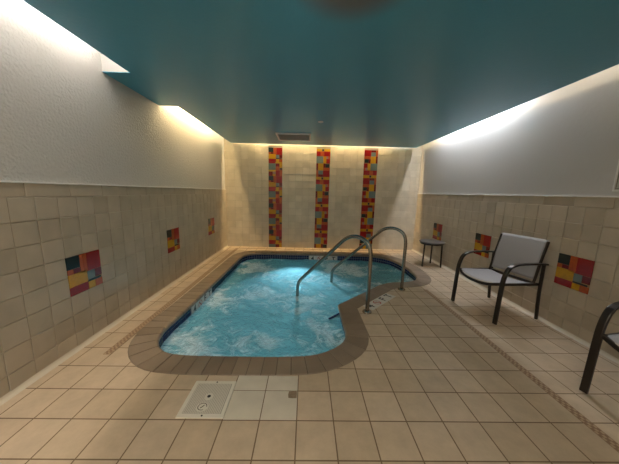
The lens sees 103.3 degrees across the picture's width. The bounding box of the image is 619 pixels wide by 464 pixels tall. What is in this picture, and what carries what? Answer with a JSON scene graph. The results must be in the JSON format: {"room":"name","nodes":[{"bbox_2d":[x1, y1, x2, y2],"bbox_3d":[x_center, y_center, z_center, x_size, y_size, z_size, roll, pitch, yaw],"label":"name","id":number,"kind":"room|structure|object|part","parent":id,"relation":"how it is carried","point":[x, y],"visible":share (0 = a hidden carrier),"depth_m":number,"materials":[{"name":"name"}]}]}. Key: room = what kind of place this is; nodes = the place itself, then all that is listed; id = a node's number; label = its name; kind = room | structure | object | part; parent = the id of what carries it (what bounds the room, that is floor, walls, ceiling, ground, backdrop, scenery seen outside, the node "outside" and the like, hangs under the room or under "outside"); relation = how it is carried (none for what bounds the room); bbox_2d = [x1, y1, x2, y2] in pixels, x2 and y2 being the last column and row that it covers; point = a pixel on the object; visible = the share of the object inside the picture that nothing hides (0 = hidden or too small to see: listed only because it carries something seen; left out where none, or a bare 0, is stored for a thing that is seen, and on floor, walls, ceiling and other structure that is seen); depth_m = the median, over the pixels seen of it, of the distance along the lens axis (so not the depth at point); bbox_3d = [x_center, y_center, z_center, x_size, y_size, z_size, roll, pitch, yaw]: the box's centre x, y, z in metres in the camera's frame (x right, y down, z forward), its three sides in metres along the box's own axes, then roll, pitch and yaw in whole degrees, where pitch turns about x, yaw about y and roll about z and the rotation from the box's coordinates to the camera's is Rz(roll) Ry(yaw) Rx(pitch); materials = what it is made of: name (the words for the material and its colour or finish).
{"room":"indoor hot tub room","nodes":[
{"label":"indoor hot tub room","id":0,"kind":"room"},
{"bbox_2d":[0,0,227,397],"bbox_3d":[-2.058,-0.487,2.031,0.104,3.110,8.629,1,9,-1],"label":"wall","id":1,"kind":"structure","parent":0,"point":[89,162],"depth_m":2.14,"materials":[{"name":"beige tile"}]},
{"bbox_2d":[65,249,102,296],"bbox_3d":[-2.034,0.360,2.221,0.010,0.337,0.330,1,9,-1],"label":"mosaic square","id":2,"kind":"object","parent":1,"relation":"attached to","point":[84,272],"visible":1,"depth_m":2.20,"materials":[{"name":"multicoloured tile"}]},
{"bbox_2d":[0,245,227,405],"bbox_3d":[-2.030,1.023,2.142,0.026,0.036,8.350,1,9,-1],"label":"baseboard","id":3,"kind":"structure","parent":1,"relation":"attached to","point":[11,394],"depth_m":2.20,"materials":[{"name":"beige tile"}]},
{"bbox_2d":[100,53,127,71],"bbox_3d":[-1.757,-1.848,2.796,0.497,0.456,0.938,1,9,-1],"label":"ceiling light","id":4,"kind":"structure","parent":1,"relation":"attached to","point":[108,65],"depth_m":2.36,"materials":[{"name":"white"}]},
{"bbox_2d":[166,227,179,252],"bbox_3d":[-2.054,0.119,3.695,0.010,0.337,0.330,1,9,-1],"label":"mosaic square","id":5,"kind":"object","parent":1,"relation":"attached to","point":[173,241],"visible":1,"depth_m":3.68,"materials":[{"name":"multicoloured tile"}]},
{"bbox_2d":[208,218,214,234],"bbox_3d":[-2.073,-0.122,5.170,0.010,0.337,0.330,1,9,-1],"label":"mosaic square","id":6,"kind":"object","parent":1,"relation":"attached to","point":[211,228],"visible":1,"depth_m":5.16,"materials":[{"name":"multicoloured tile"}]},
{"bbox_2d":[0,246,618,463],"bbox_3d":[0.338,1.088,2.199,4.825,0.001,8.380,1,9,-1],"label":"floor","id":7,"kind":"structure","parent":0,"point":[425,388],"depth_m":1.67,"materials":[{"name":"tile"}]},
{"bbox_2d":[104,248,237,353],"bbox_3d":[-1.774,0.727,4.098,0.062,0.001,4.040,1,9,-1],"label":"trim","id":8,"kind":"structure","parent":7,"relation":"on","point":[112,349],"depth_m":2.84,"materials":[{"name":"brown tile"}]},
{"bbox_2d":[175,381,235,418],"bbox_3d":[-0.694,1.144,1.685,0.298,0.016,0.302,1,9,-1],"label":"lid","id":9,"kind":"object","parent":7,"relation":"on","point":[206,399],"visible":1,"depth_m":1.66,"materials":[{"name":"beige plastic"}]},
{"bbox_2d":[223,376,297,419],"bbox_3d":[-0.316,1.150,1.721,0.458,0.006,0.372,1,9,-1],"label":"tiles","id":10,"kind":"structure","parent":7,"relation":"on","point":[243,405],"depth_m":1.69,"materials":[{"name":"beige tile"}]},
{"bbox_2d":[128,250,430,375],"bbox_3d":[0.200,1.293,4.002,3.922,1.007,4.170,1,9,-1],"label":"pool","id":11,"kind":"object","parent":7,"relation":"in","point":[145,352],"visible":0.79,"depth_m":2.37,"materials":[{"name":"tile"}]},
{"bbox_2d":[191,288,211,313],"bbox_3d":[-1.498,0.967,3.432,0.008,0.150,0.636,1,9,0],"label":"depth marker","id":12,"kind":"object","parent":11,"relation":"attached to","point":[198,304],"visible":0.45,"depth_m":3.38,"materials":[{"name":"white tile"}]},
{"bbox_2d":[160,259,413,356],"bbox_3d":[0.208,0.950,3.946,3.501,0.034,3.749,1,9,-1],"label":"water","id":13,"kind":"object","parent":11,"relation":"in","point":[256,311],"visible":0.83,"depth_m":3.27,"materials":[{"name":"blue liquid"}]},
{"bbox_2d":[309,256,336,259],"bbox_3d":[0.317,0.632,5.745,0.652,0.150,0.008,1,9,-1],"label":"depth marker","id":14,"kind":"object","parent":11,"relation":"attached to","point":[310,257],"visible":0.6,"depth_m":5.74,"materials":[{"name":"white tile"}]},
{"bbox_2d":[296,234,372,313],"bbox_3d":[0.286,0.651,3.297,1.235,1.346,0.112,10,12,41],"label":"handrail","id":15,"kind":"object","parent":7,"relation":"on","point":[366,310],"visible":0.91,"depth_m":2.94,"materials":[{"name":"silver metal"}]},
{"bbox_2d":[330,226,406,290],"bbox_3d":[0.918,0.549,3.969,1.263,1.360,0.112,8,11,33],"label":"handrail","id":16,"kind":"object","parent":7,"relation":"on","point":[402,232],"visible":0.94,"depth_m":3.67,"materials":[{"name":"silver metal"}]},
{"bbox_2d":[363,293,395,309],"bbox_3d":[0.945,0.925,3.279,0.604,0.008,0.150,-8,13,-44],"label":"depth marker","id":17,"kind":"object","parent":7,"relation":"on","point":[384,298],"visible":0.92,"depth_m":3.27,"materials":[{"name":"white tile"}]},
{"bbox_2d":[419,239,444,267],"bbox_3d":[2.449,0.433,4.947,0.470,0.505,0.470,1,9,-1],"label":"side table","id":18,"kind":"object","parent":7,"relation":"on","point":[431,242],"visible":1,"depth_m":4.85,"materials":[{"name":"brown metal"}]},
{"bbox_3d":[2.275,0.462,4.885,0.039,0.461,0.031,1,9,-1],"label":"leg","id":19,"kind":"part","parent":18,"relation":"part of","materials":[{"name":"brown metal"}]},
{"bbox_3d":[2.599,0.479,4.828,0.037,0.461,0.036,1,9,-1],"label":"leg","id":20,"kind":"part","parent":18,"relation":"part of","materials":[{"name":"brown metal"}]},
{"bbox_2d":[451,233,549,324],"bbox_3d":[2.333,0.519,3.046,0.676,0.946,0.650,-1,10,-13],"label":"armchair","id":21,"kind":"object","parent":7,"relation":"on","point":[518,254],"visible":1,"depth_m":3.00,"materials":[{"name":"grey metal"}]},
{"bbox_3d":[2.008,0.614,3.302,0.116,0.658,0.045,-1,10,-13],"label":"leg","id":22,"kind":"part","parent":21,"relation":"part of","materials":[{"name":"brown metal"}]},
{"bbox_3d":[2.316,0.277,3.315,0.527,0.053,0.046,-1,10,-13],"label":"armrest","id":23,"kind":"part","parent":21,"relation":"part of","materials":[{"name":"brown metal"}]},
{"bbox_3d":[2.036,0.560,2.985,0.069,0.090,0.594,-1,10,-13],"label":"rail","id":24,"kind":"part","parent":21,"relation":"part of","materials":[{"name":"brown metal"}]},
{"bbox_3d":[2.542,0.604,3.422,0.062,0.666,0.026,-1,10,-13],"label":"leg","id":25,"kind":"part","parent":21,"relation":"part of","materials":[{"name":"brown metal"}]},
{"bbox_3d":[2.285,0.559,3.042,0.543,0.070,0.548,-1,10,-13],"label":"seat","id":26,"kind":"part","parent":21,"relation":"part of","materials":[{"name":"grey fabric"}]},
{"bbox_3d":[2.141,0.713,2.721,0.116,0.658,0.045,-1,10,-13],"label":"leg","id":27,"kind":"part","parent":21,"relation":"part of","materials":[{"name":"brown metal"}]},
{"bbox_3d":[2.560,0.557,3.104,0.022,0.030,0.570,-1,10,-13],"label":"rail","id":28,"kind":"part","parent":21,"relation":"part of","materials":[{"name":"brown metal"}]},
{"bbox_3d":[2.608,0.280,3.068,0.125,0.469,0.540,-1,10,-13],"label":"backrest","id":29,"kind":"part","parent":21,"relation":"part of","materials":[{"name":"grey fabric"}]},
{"bbox_3d":[2.391,0.596,2.778,0.548,0.058,0.022,-1,10,-13],"label":"seat rail","id":30,"kind":"part","parent":21,"relation":"part of","materials":[{"name":"brown metal"}]},
{"bbox_3d":[2.448,0.375,2.734,0.527,0.053,0.046,-1,10,-13],"label":"armrest","id":31,"kind":"part","parent":21,"relation":"part of","materials":[{"name":"brown metal"}]},
{"bbox_3d":[2.674,0.702,2.841,0.062,0.666,0.026,-1,10,-13],"label":"leg","id":32,"kind":"part","parent":21,"relation":"part of","materials":[{"name":"brown metal"}]},
{"bbox_2d":[424,290,618,452],"bbox_3d":[1.792,1.329,0.925,0.062,0.001,5.650,1,9,-1],"label":"trim","id":33,"kind":"structure","parent":7,"relation":"on","point":[594,428],"depth_m":1.86,"materials":[{"name":"brown tile"}]},
{"bbox_2d":[579,301,618,393],"bbox_3d":[2.426,0.768,1.534,0.676,0.946,0.650,-1,10,-14],"label":"armchair","id":34,"kind":"object","parent":7,"relation":"on","point":[599,335],"visible":1,"depth_m":1.76,"materials":[{"name":"brown metal"}]},
{"bbox_3d":[2.131,0.811,1.468,0.069,0.090,0.594,-1,10,-14],"label":"rail","id":35,"kind":"part","parent":34,"relation":"part of","materials":[{"name":"brown metal"}]},
{"bbox_3d":[2.403,0.526,1.803,0.527,0.053,0.046,-1,10,-14],"label":"armrest","id":36,"kind":"part","parent":34,"relation":"part of","materials":[{"name":"brown metal"}]},
{"bbox_3d":[2.378,0.809,1.529,0.543,0.070,0.548,-1,10,-14],"label":"seat","id":37,"kind":"part","parent":34,"relation":"part of","materials":[{"name":"grey fabric"}]},
{"bbox_2d":[23,0,618,147],"bbox_3d":[0.300,-1.415,1.875,4.597,0.005,7.950,1,9,-1],"label":"ceiling","id":38,"kind":"structure","parent":0,"point":[376,73],"depth_m":2.00,"materials":[{"name":"teal paint"}]},
{"bbox_2d":[276,132,310,140],"bbox_3d":[-0.312,-1.911,4.922,0.670,0.028,0.580,1,9,-1],"label":"ceiling vent","id":39,"kind":"object","parent":38,"relation":"in","point":[281,136],"visible":1,"depth_m":4.87,"materials":[{"name":"white metal"}]},
{"bbox_2d":[224,138,421,249],"bbox_3d":[0.319,-1.097,6.106,4.965,3.110,0.104,1,9,-1],"label":"wall","id":40,"kind":"structure","parent":0,"point":[246,164],"depth_m":6.08,"materials":[{"name":"beige tile"}]},
{"bbox_2d":[269,148,281,246],"bbox_3d":[-0.849,-0.821,6.091,0.330,2.452,0.010,1,9,-1],"label":"mosaic stripe","id":41,"kind":"object","parent":40,"relation":"attached to","point":[275,154],"visible":1,"depth_m":6.08,"materials":[{"name":"multicoloured tile"}]},
{"bbox_2d":[314,149,329,247],"bbox_3d":[0.313,-0.796,6.110,0.330,2.452,0.010,1,9,-1],"label":"mosaic stripe","id":42,"kind":"object","parent":40,"relation":"attached to","point":[323,155],"visible":1,"depth_m":6.10,"materials":[{"name":"multicoloured tile"}]},
{"bbox_2d":[248,248,402,251],"bbox_3d":[0.269,0.442,6.136,4.140,0.001,0.062,1,9,-1],"label":"trim","id":43,"kind":"structure","parent":40,"relation":"attached to","point":[248,248],"depth_m":6.13,"materials":[{"name":"brown tile"}]},
{"bbox_2d":[359,150,377,248],"bbox_3d":[1.474,-0.772,6.130,0.330,2.452,0.010,1,9,-1],"label":"mosaic stripe","id":44,"kind":"object","parent":40,"relation":"attached to","point":[370,156],"visible":0.9,"depth_m":6.10,"materials":[{"name":"multicoloured tile"}]},
{"bbox_2d":[413,64,618,358],"bbox_3d":[2.803,-0.372,2.029,0.104,3.110,8.450,1,9,-1],"label":"wall","id":45,"kind":"structure","parent":0,"point":[545,166],"depth_m":2.86,"materials":[{"name":"beige tile"}]},
{"bbox_2d":[433,223,442,240],"bbox_3d":[2.699,-0.008,5.159,0.010,0.337,0.330,1,9,-1],"label":"mosaic square","id":46,"kind":"object","parent":45,"relation":"attached to","point":[437,230],"visible":0.98,"depth_m":5.15,"materials":[{"name":"multicoloured tile"}]},
{"bbox_2d":[474,233,491,257],"bbox_3d":[2.716,0.207,3.849,0.010,0.337,0.330,1,9,-1],"label":"mosaic square","id":47,"kind":"object","parent":45,"relation":"attached to","point":[482,242],"visible":0.86,"depth_m":3.83,"materials":[{"name":"multicoloured tile"}]},
{"bbox_2d":[412,249,618,363],"bbox_3d":[2.708,1.122,2.221,0.026,0.036,8.350,1,9,-1],"label":"baseboard","id":48,"kind":"structure","parent":45,"relation":"attached to","point":[526,311],"depth_m":2.86,"materials":[{"name":"beige tile"}]},
{"bbox_2d":[554,253,594,294],"bbox_3d":[2.734,0.421,2.538,0.010,0.337,0.330,1,9,-1],"label":"mosaic square","id":49,"kind":"object","parent":45,"relation":"attached to","point":[572,272],"visible":1,"depth_m":2.52,"materials":[{"name":"multicoloured tile"}]},
{"bbox_2d":[612,161,618,190],"bbox_3d":[2.770,-0.717,1.875,0.014,0.800,0.580,1,9,-1],"label":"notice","id":50,"kind":"object","parent":45,"relation":"attached to","point":[616,180],"visible":1,"depth_m":2.19,"materials":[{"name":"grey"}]}
]}

